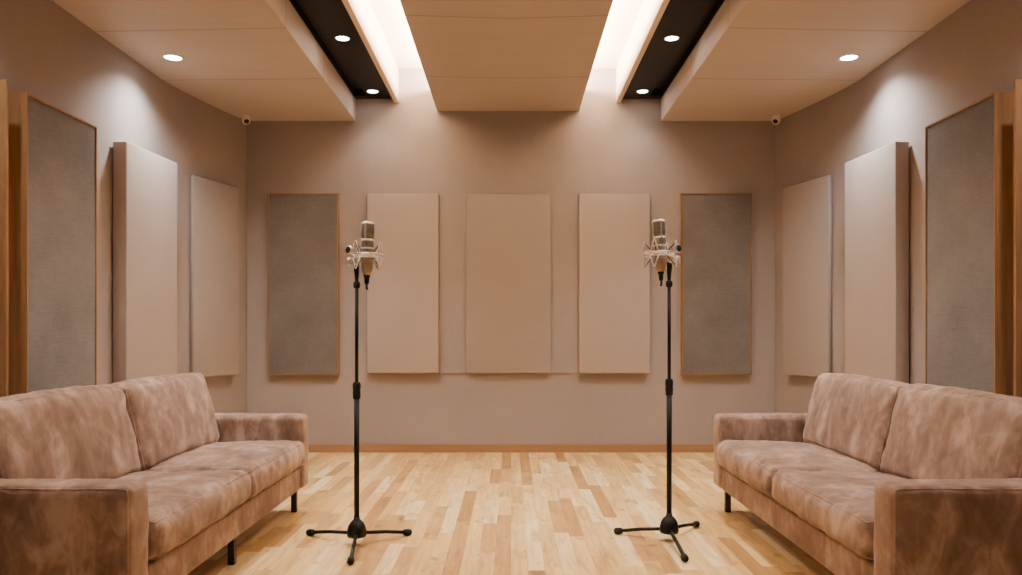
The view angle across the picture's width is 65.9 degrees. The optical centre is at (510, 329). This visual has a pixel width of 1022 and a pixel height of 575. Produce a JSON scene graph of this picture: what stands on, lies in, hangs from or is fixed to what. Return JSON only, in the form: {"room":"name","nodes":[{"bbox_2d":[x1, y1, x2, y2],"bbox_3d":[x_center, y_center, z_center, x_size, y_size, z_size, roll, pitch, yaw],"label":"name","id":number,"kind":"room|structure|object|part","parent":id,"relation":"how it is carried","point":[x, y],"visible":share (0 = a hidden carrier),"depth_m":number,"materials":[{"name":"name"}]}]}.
{"room":"studio","nodes":[
{"label":"studio","id":0,"kind":"room"},
{"bbox_2d":[0,0,246,412],"bbox_3d":[-2.565,-0.625,2.700,0.370,3.450,8.800,0,0,0],"label":"wall","id":1,"kind":"structure","parent":0,"point":[47,53],"depth_m":5.33,"materials":[{"name":"beige paint"}]},
{"bbox_2d":[0,79,7,396],"bbox_3d":[-2.556,-0.422,3.912,0.120,1.635,0.018,0,0,0],"label":"timber fin","id":2,"kind":"object","parent":1,"relation":"attached to","point":[3,82],"visible":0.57,"depth_m":3.90,"materials":[{"name":"brown wood"}]},
{"bbox_2d":[8,92,96,395],"bbox_3d":[-2.564,-0.420,4.447,0.098,1.630,0.705,0,0,0],"label":"acoustic panel","id":3,"kind":"object","parent":1,"relation":"attached to","point":[52,151],"visible":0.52,"depth_m":4.32,"materials":[{"name":"grey fabric"}]},
{"bbox_2d":[113,141,176,382],"bbox_3d":[-2.539,-0.420,5.503,0.095,1.630,0.682,0,0,4],"label":"acoustic panel","id":4,"kind":"object","parent":1,"relation":"attached to","point":[144,181],"visible":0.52,"depth_m":5.37,"materials":[{"name":"beige fabric"}]},
{"bbox_2d":[190,175,238,376],"bbox_3d":[-2.464,-0.425,6.585,0.034,1.620,0.603,0,0,16],"label":"acoustic panel","id":5,"kind":"object","parent":1,"relation":"attached to","point":[214,206],"visible":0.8,"depth_m":6.54,"materials":[{"name":"beige fabric"}]},
{"bbox_2d":[52,0,354,120],"bbox_3d":[-2.010,-2.115,2.700,1.220,0.470,8.800,0,0,0],"label":"ceiling","id":6,"kind":"structure","parent":0,"point":[258,59],"depth_m":5.35,"materials":[{"name":"brown wood"}]},
{"bbox_2d":[162,54,183,60],"bbox_3d":[-2.330,-1.877,5.440,0.136,0.006,0.136,0,0,0],"label":"recessed light","id":7,"kind":"object","parent":6,"relation":"in","point":[172,57],"visible":1,"depth_m":5.43,"materials":[{"name":"white plastic"}]},
{"bbox_2d":[242,115,249,124],"bbox_3d":[-2.327,-1.843,6.929,0.076,0.076,0.077,0,0,0],"label":"security camera","id":8,"kind":"object","parent":6,"relation":"attached to","point":[245,118],"visible":1,"depth_m":6.90,"materials":[{"name":"white plastic"}]},
{"bbox_2d":[289,0,391,98],"bbox_3d":[-1.225,-2.140,2.700,0.350,0.120,8.800,0,0,0],"label":"ceiling","id":9,"kind":"structure","parent":6,"relation":"attached to","point":[325,20],"depth_m":5.80,"materials":[{"name":"black paint"}]},
{"bbox_2d":[335,35,349,40],"bbox_3d":[-1.200,-2.077,5.620,0.109,0.006,0.109,0,0,0],"label":"recessed light","id":10,"kind":"object","parent":9,"relation":"in","point":[338,37],"visible":1,"depth_m":5.62,"materials":[{"name":"white plastic"}]},
{"bbox_2d":[342,0,398,102],"bbox_3d":[-1.031,-2.197,2.700,0.038,0.305,8.800,0,0,0],"label":"light strip","id":11,"kind":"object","parent":9,"relation":"attached to","point":[361,12],"depth_m":5.90,"materials":[{"name":"white wood"}]},
{"bbox_2d":[366,89,378,93],"bbox_3d":[-1.205,-2.077,6.870,0.109,0.006,0.109,0,0,0],"label":"recessed light","id":12,"kind":"object","parent":9,"relation":"in","point":[373,91],"visible":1,"depth_m":6.87,"materials":[{"name":"white plastic"}]},
{"bbox_2d":[400,0,612,110],"bbox_3d":[-0.026,-2.070,2.700,1.277,0.200,8.800,0,0,0],"label":"ceiling","id":13,"kind":"structure","parent":0,"point":[474,55],"depth_m":5.52,"materials":[{"name":"brown wood"}]},
{"bbox_2d":[369,0,643,68],"bbox_3d":[0.000,-2.400,2.700,5.800,0.100,9.000,0,0,0],"label":"ceiling","id":14,"kind":"structure","parent":0,"point":[391,18],"depth_m":6.23,"materials":[{"name":"paint"}]},
{"bbox_2d":[616,0,669,102],"bbox_3d":[0.965,-2.197,2.700,0.040,0.305,8.800,0,0,0],"label":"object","id":15,"kind":"structure","parent":14,"relation":"attached to","point":[649,16],"depth_m":5.89,"materials":[{"name":"white wood"}]},
{"bbox_2d":[247,69,774,443],"bbox_3d":[0.000,-0.625,7.150,5.500,3.450,0.100,0,0,0],"label":"wall","id":16,"kind":"structure","parent":0,"point":[408,146],"depth_m":7.10,"materials":[{"name":"beige paint"}]},
{"bbox_2d":[267,193,338,374],"bbox_3d":[-1.858,-0.410,7.069,0.629,1.620,0.058,0,0,0],"label":"acoustic panel","id":17,"kind":"object","parent":16,"relation":"attached to","point":[303,228],"visible":1,"depth_m":7.04,"materials":[{"name":"grey fabric"}]},
{"bbox_2d":[367,194,438,372],"bbox_3d":[-0.966,-0.415,7.064,0.638,1.600,0.068,0,0,0],"label":"acoustic panel","id":18,"kind":"object","parent":16,"relation":"attached to","point":[403,295],"visible":0.96,"depth_m":7.03,"materials":[{"name":"beige fabric"}]},
{"bbox_2d":[466,194,550,372],"bbox_3d":[-0.022,-0.415,7.069,0.758,1.600,0.039,0,0,0],"label":"acoustic panel","id":19,"kind":"object","parent":16,"relation":"attached to","point":[508,236],"visible":1,"depth_m":7.05,"materials":[{"name":"beige fabric"}]},
{"bbox_2d":[438,194,578,372],"bbox_3d":[-0.020,-0.416,7.093,1.262,1.606,0.013,0,0,0],"label":"wall panel","id":20,"kind":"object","parent":16,"relation":"attached to","point":[452,207],"depth_m":7.09,"materials":[{"name":"beige fabric"}]},
{"bbox_2d":[308,444,713,451],"bbox_3d":[0.000,1.064,7.093,4.760,0.072,0.015,0,0,0],"label":"baseboard","id":21,"kind":"structure","parent":16,"relation":"attached to","point":[311,447],"depth_m":7.08,"materials":[{"name":"brown wood"}]},
{"bbox_2d":[579,194,649,372],"bbox_3d":[0.923,-0.415,7.064,0.634,1.600,0.068,0,0,0],"label":"acoustic panel","id":22,"kind":"object","parent":16,"relation":"attached to","point":[614,284],"visible":1,"depth_m":7.03,"materials":[{"name":"beige fabric"}]},
{"bbox_2d":[681,193,751,374],"bbox_3d":[1.838,-0.410,7.069,0.625,1.620,0.058,0,0,0],"label":"acoustic panel","id":23,"kind":"object","parent":16,"relation":"attached to","point":[716,228],"visible":1,"depth_m":7.04,"materials":[{"name":"grey fabric"}]},
{"bbox_2d":[187,452,834,574],"bbox_3d":[0.000,1.150,2.700,5.800,0.100,9.000,0,0,0],"label":"floor","id":24,"kind":"structure","parent":0,"point":[466,513],"depth_m":4.55,"materials":[{"name":"brown wood"}]},
{"bbox_2d":[0,372,307,574],"bbox_3d":[-1.663,0.669,3.705,0.921,0.863,2.303,0,0,0],"label":"sofa","id":25,"kind":"object","parent":24,"relation":"on","point":[138,476],"visible":1,"depth_m":3.16,"materials":[{"name":"brown fabric"}]},
{"bbox_2d":[0,384,140,478],"bbox_3d":[-1.859,0.480,3.213,0.303,0.485,1.003,0,0,0],"label":"cushion","id":26,"kind":"object","parent":25,"relation":"on","point":[90,431],"depth_m":3.14,"materials":[{"name":"brown fabric"}]},
{"bbox_3d":[-1.680,0.730,2.640,0.886,0.454,0.174,0,0,0],"label":"arm","id":27,"kind":"part","parent":25,"relation":"part of","materials":[{"name":"brown fabric"}]},
{"bbox_2d":[109,372,219,471],"bbox_3d":[-1.859,0.478,4.198,0.307,0.481,1.008,0,0,0],"label":"cushion","id":28,"kind":"object","parent":25,"relation":"on","point":[172,416],"depth_m":4.03,"materials":[{"name":"brown fabric"}]},
{"bbox_2d":[117,470,250,560],"bbox_3d":[-1.564,0.736,3.212,0.724,0.211,1.002,0,0,0],"label":"seat cushion","id":29,"kind":"object","parent":25,"relation":"on","point":[186,508],"depth_m":3.16,"materials":[{"name":"brown fabric"}]},
{"bbox_3d":[-1.676,0.881,3.705,0.848,0.138,1.966,0,0,0],"label":"seat","id":30,"kind":"part","parent":25,"relation":"part of","materials":[{"name":"brown fabric"}]},
{"bbox_2d":[144,440,305,499],"bbox_3d":[-1.564,0.736,4.197,0.722,0.210,0.999,0,0,0],"label":"seat cushion","id":31,"kind":"object","parent":25,"relation":"on","point":[271,465],"depth_m":4.05,"materials":[{"name":"brown fabric"}]},
{"bbox_3d":[-1.310,1.024,3.705,0.032,0.151,0.032,0,0,0],"label":"leg","id":32,"kind":"part","parent":25,"relation":"part of","materials":[{"name":"black wood"}]},
{"bbox_3d":[-1.680,0.730,4.770,0.887,0.453,0.173,0,0,0],"label":"arm","id":33,"kind":"part","parent":25,"relation":"part of","materials":[{"name":"brown fabric"}]},
{"bbox_3d":[-1.310,1.024,4.770,0.032,0.151,0.032,0,0,0],"label":"leg","id":34,"kind":"part","parent":25,"relation":"part of","materials":[{"name":"black wood"}]},
{"bbox_2d":[306,281,411,564],"bbox_3d":[-0.813,0.426,3.960,0.568,1.350,0.562,0,0,0],"label":"microphone stand","id":35,"kind":"object","parent":24,"relation":"on","point":[356,529],"visible":1,"depth_m":4.03,"materials":[{"name":"black metal"}]},
{"bbox_3d":[-0.948,1.062,4.139,0.305,0.059,0.019,0,0,32],"label":"leg","id":36,"kind":"part","parent":35,"relation":"part of","materials":[{"name":"black metal"}]},
{"bbox_3d":[-0.769,1.062,3.852,0.019,0.059,0.310,0,0,-6],"label":"leg","id":37,"kind":"part","parent":35,"relation":"part of","materials":[{"name":"black metal"}]},
{"bbox_2d":[345,241,383,280],"bbox_3d":[-0.737,-0.348,4.026,0.181,0.198,0.174,0,0,-39],"label":"mount","id":38,"kind":"object","parent":35,"relation":"attached to","point":[353,260],"visible":0.97,"depth_m":4.00,"materials":[{"name":"grey metal"}]},
{"bbox_2d":[360,221,374,289],"bbox_3d":[-0.733,-0.379,4.028,0.065,0.348,0.065,0,0,-38],"label":"microphone","id":39,"kind":"object","parent":38,"relation":"in","point":[367,236],"visible":0.93,"depth_m":4.01,"materials":[{"name":"silver metal"}]},
{"bbox_3d":[-0.732,-0.503,4.028,0.059,0.099,0.051,0,0,-38],"label":"head frame","id":40,"kind":"part","parent":39,"relation":"part of","materials":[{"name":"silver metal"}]},
{"bbox_2d":[362,224,372,238],"bbox_3d":[-0.732,-0.504,4.028,0.054,0.085,0.046,0,0,-38],"label":"grille","id":41,"kind":"object","parent":39,"relation":"attached to","point":[367,229],"depth_m":4.01,"materials":[{"name":"silver metal"}]},
{"bbox_3d":[-0.656,1.062,4.141,0.267,0.059,0.019,0,0,-37],"label":"leg","id":42,"kind":"part","parent":35,"relation":"part of","materials":[{"name":"black metal"}]},
{"bbox_2d":[614,280,699,561],"bbox_3d":[0.743,0.421,4.133,0.432,1.360,0.730,0,0,18],"label":"microphone stand","id":43,"kind":"object","parent":24,"relation":"on","point":[669,525],"visible":1,"depth_m":4.11,"materials":[{"name":"black metal"}]},
{"bbox_3d":[0.685,1.062,4.193,0.251,0.059,0.019,0,0,27],"label":"leg","id":44,"kind":"part","parent":43,"relation":"part of","materials":[{"name":"black metal"}]},
{"bbox_2d":[643,239,681,279],"bbox_3d":[0.776,-0.362,4.108,0.174,0.205,0.174,0,0,-39],"label":"mount","id":45,"kind":"object","parent":43,"relation":"attached to","point":[677,248],"visible":0.94,"depth_m":4.08,"materials":[{"name":"grey metal"}]},
{"bbox_2d":[652,219,665,285],"bbox_3d":[0.775,-0.402,4.108,0.067,0.348,0.066,0,0,38],"label":"microphone","id":46,"kind":"object","parent":45,"relation":"in","point":[658,225],"visible":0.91,"depth_m":4.09,"materials":[{"name":"silver metal"}]},
{"bbox_3d":[0.770,-0.526,4.108,0.061,0.100,0.052,0,0,38],"label":"head frame","id":47,"kind":"part","parent":46,"relation":"part of","materials":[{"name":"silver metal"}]},
{"bbox_2d":[653,221,664,235],"bbox_3d":[0.771,-0.527,4.108,0.056,0.086,0.047,0,0,38],"label":"grille","id":48,"kind":"object","parent":46,"relation":"attached to","point":[658,226],"depth_m":4.09,"materials":[{"name":"silver metal"}]},
{"bbox_3d":[0.826,1.062,3.915,0.020,0.059,0.342,0,0,0],"label":"leg","id":49,"kind":"part","parent":43,"relation":"part of","materials":[{"name":"black metal"}]},
{"bbox_3d":[0.941,1.062,4.274,0.019,0.059,0.317,0,0,37],"label":"leg","id":50,"kind":"part","parent":43,"relation":"part of","materials":[{"name":"black metal"}]},
{"bbox_2d":[713,373,1021,574],"bbox_3d":[1.663,0.669,3.705,0.921,0.863,2.303,0,0,0],"label":"sofa","id":51,"kind":"object","parent":24,"relation":"on","point":[879,476],"visible":1,"depth_m":3.16,"materials":[{"name":"brown fabric"}]},
{"bbox_3d":[1.310,1.024,4.770,0.032,0.151,0.032,0,0,0],"label":"leg","id":52,"kind":"part","parent":51,"relation":"part of","materials":[{"name":"black wood"}]},
{"bbox_3d":[1.680,0.730,4.770,0.886,0.454,0.174,0,0,0],"label":"arm","id":53,"kind":"part","parent":51,"relation":"part of","materials":[{"name":"brown fabric"}]},
{"bbox_3d":[1.676,0.881,3.705,0.848,0.138,1.966,0,0,0],"label":"seat","id":54,"kind":"part","parent":51,"relation":"part of","materials":[{"name":"brown fabric"}]},
{"bbox_2d":[717,440,880,498],"bbox_3d":[1.564,0.736,4.198,0.724,0.211,1.002,0,0,0],"label":"seat cushion","id":55,"kind":"object","parent":51,"relation":"on","point":[751,465],"depth_m":4.04,"materials":[{"name":"brown fabric"}]},
{"bbox_2d":[772,469,905,559],"bbox_3d":[1.564,0.736,3.213,0.722,0.210,0.999,0,0,0],"label":"seat cushion","id":56,"kind":"object","parent":51,"relation":"on","point":[835,508],"depth_m":3.17,"materials":[{"name":"brown fabric"}]},
{"bbox_2d":[803,373,908,469],"bbox_3d":[1.859,0.480,4.197,0.303,0.485,1.003,0,0,0],"label":"cushion","id":57,"kind":"object","parent":51,"relation":"on","point":[849,416],"depth_m":4.03,"materials":[{"name":"brown fabric"}]},
{"bbox_3d":[1.680,0.730,2.640,0.887,0.453,0.173,0,0,0],"label":"arm","id":58,"kind":"part","parent":51,"relation":"part of","materials":[{"name":"brown fabric"}]},
{"bbox_2d":[880,383,1021,478],"bbox_3d":[1.859,0.478,3.212,0.307,0.481,1.008,0,0,0],"label":"cushion","id":59,"kind":"object","parent":51,"relation":"on","point":[929,431],"depth_m":3.15,"materials":[{"name":"brown fabric"}]},
{"bbox_2d":[661,0,969,120],"bbox_3d":[1.985,-2.115,2.700,1.270,0.470,8.800,0,0,0],"label":"ceiling","id":60,"kind":"structure","parent":0,"point":[756,60],"depth_m":5.37,"materials":[{"name":"brown wood"}]},
{"bbox_2d":[623,0,724,98],"bbox_3d":[1.167,-2.140,2.700,0.365,0.120,8.800,0,0,0],"label":"ceiling","id":61,"kind":"structure","parent":60,"relation":"attached to","point":[662,60],"depth_m":5.81,"materials":[{"name":"black paint"}]},
{"bbox_2d":[636,89,648,93],"bbox_3d":[1.145,-2.077,6.870,0.109,0.006,0.109,0,0,0],"label":"recessed light","id":62,"kind":"object","parent":61,"relation":"in","point":[641,91],"visible":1,"depth_m":6.87,"materials":[{"name":"white plastic"}]},
{"bbox_2d":[664,35,679,40],"bbox_3d":[1.145,-2.077,5.620,0.109,0.006,0.109,0,0,0],"label":"recessed light","id":63,"kind":"object","parent":61,"relation":"in","point":[670,37],"visible":1,"depth_m":5.62,"materials":[{"name":"white plastic"}]},
{"bbox_2d":[772,115,779,124],"bbox_3d":[2.328,-1.843,6.929,0.073,0.076,0.075,0,0,31],"label":"security camera","id":64,"kind":"object","parent":60,"relation":"attached to","point":[775,118],"visible":1,"depth_m":6.90,"materials":[{"name":"white plastic"}]},
{"bbox_2d":[838,54,859,60],"bbox_3d":[2.330,-1.877,5.440,0.136,0.006,0.136,0,0,0],"label":"recessed light","id":65,"kind":"object","parent":60,"relation":"in","point":[849,57],"visible":1,"depth_m":5.43,"materials":[{"name":"white plastic"}]},
{"bbox_2d":[775,0,1021,412],"bbox_3d":[2.565,-0.625,2.700,0.370,3.450,8.800,0,0,0],"label":"wall","id":66,"kind":"structure","parent":0,"point":[974,53],"depth_m":5.33,"materials":[{"name":"beige paint"}]},
{"bbox_2d":[783,175,831,376],"bbox_3d":[2.464,-0.425,6.585,0.034,1.620,0.603,0,0,-16],"label":"acoustic panel","id":67,"kind":"object","parent":66,"relation":"attached to","point":[807,206],"visible":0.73,"depth_m":6.54,"materials":[{"name":"beige fabric"}]},
{"bbox_2d":[845,141,908,383],"bbox_3d":[2.539,-0.420,5.503,0.095,1.630,0.682,0,0,-4],"label":"acoustic panel","id":68,"kind":"object","parent":66,"relation":"attached to","point":[877,181],"visible":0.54,"depth_m":5.38,"materials":[{"name":"beige fabric"}]},
{"bbox_2d":[925,92,1013,395],"bbox_3d":[2.564,-0.420,4.447,0.098,1.630,0.705,0,0,0],"label":"acoustic panel","id":69,"kind":"object","parent":66,"relation":"attached to","point":[969,151],"visible":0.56,"depth_m":4.33,"materials":[{"name":"grey fabric"}]},
{"bbox_2d":[1014,79,1021,397],"bbox_3d":[2.556,-0.422,3.912,0.120,1.635,0.018,0,0,0],"label":"timber fin","id":70,"kind":"object","parent":66,"relation":"attached to","point":[1018,82],"visible":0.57,"depth_m":3.90,"materials":[{"name":"brown wood"}]}
]}

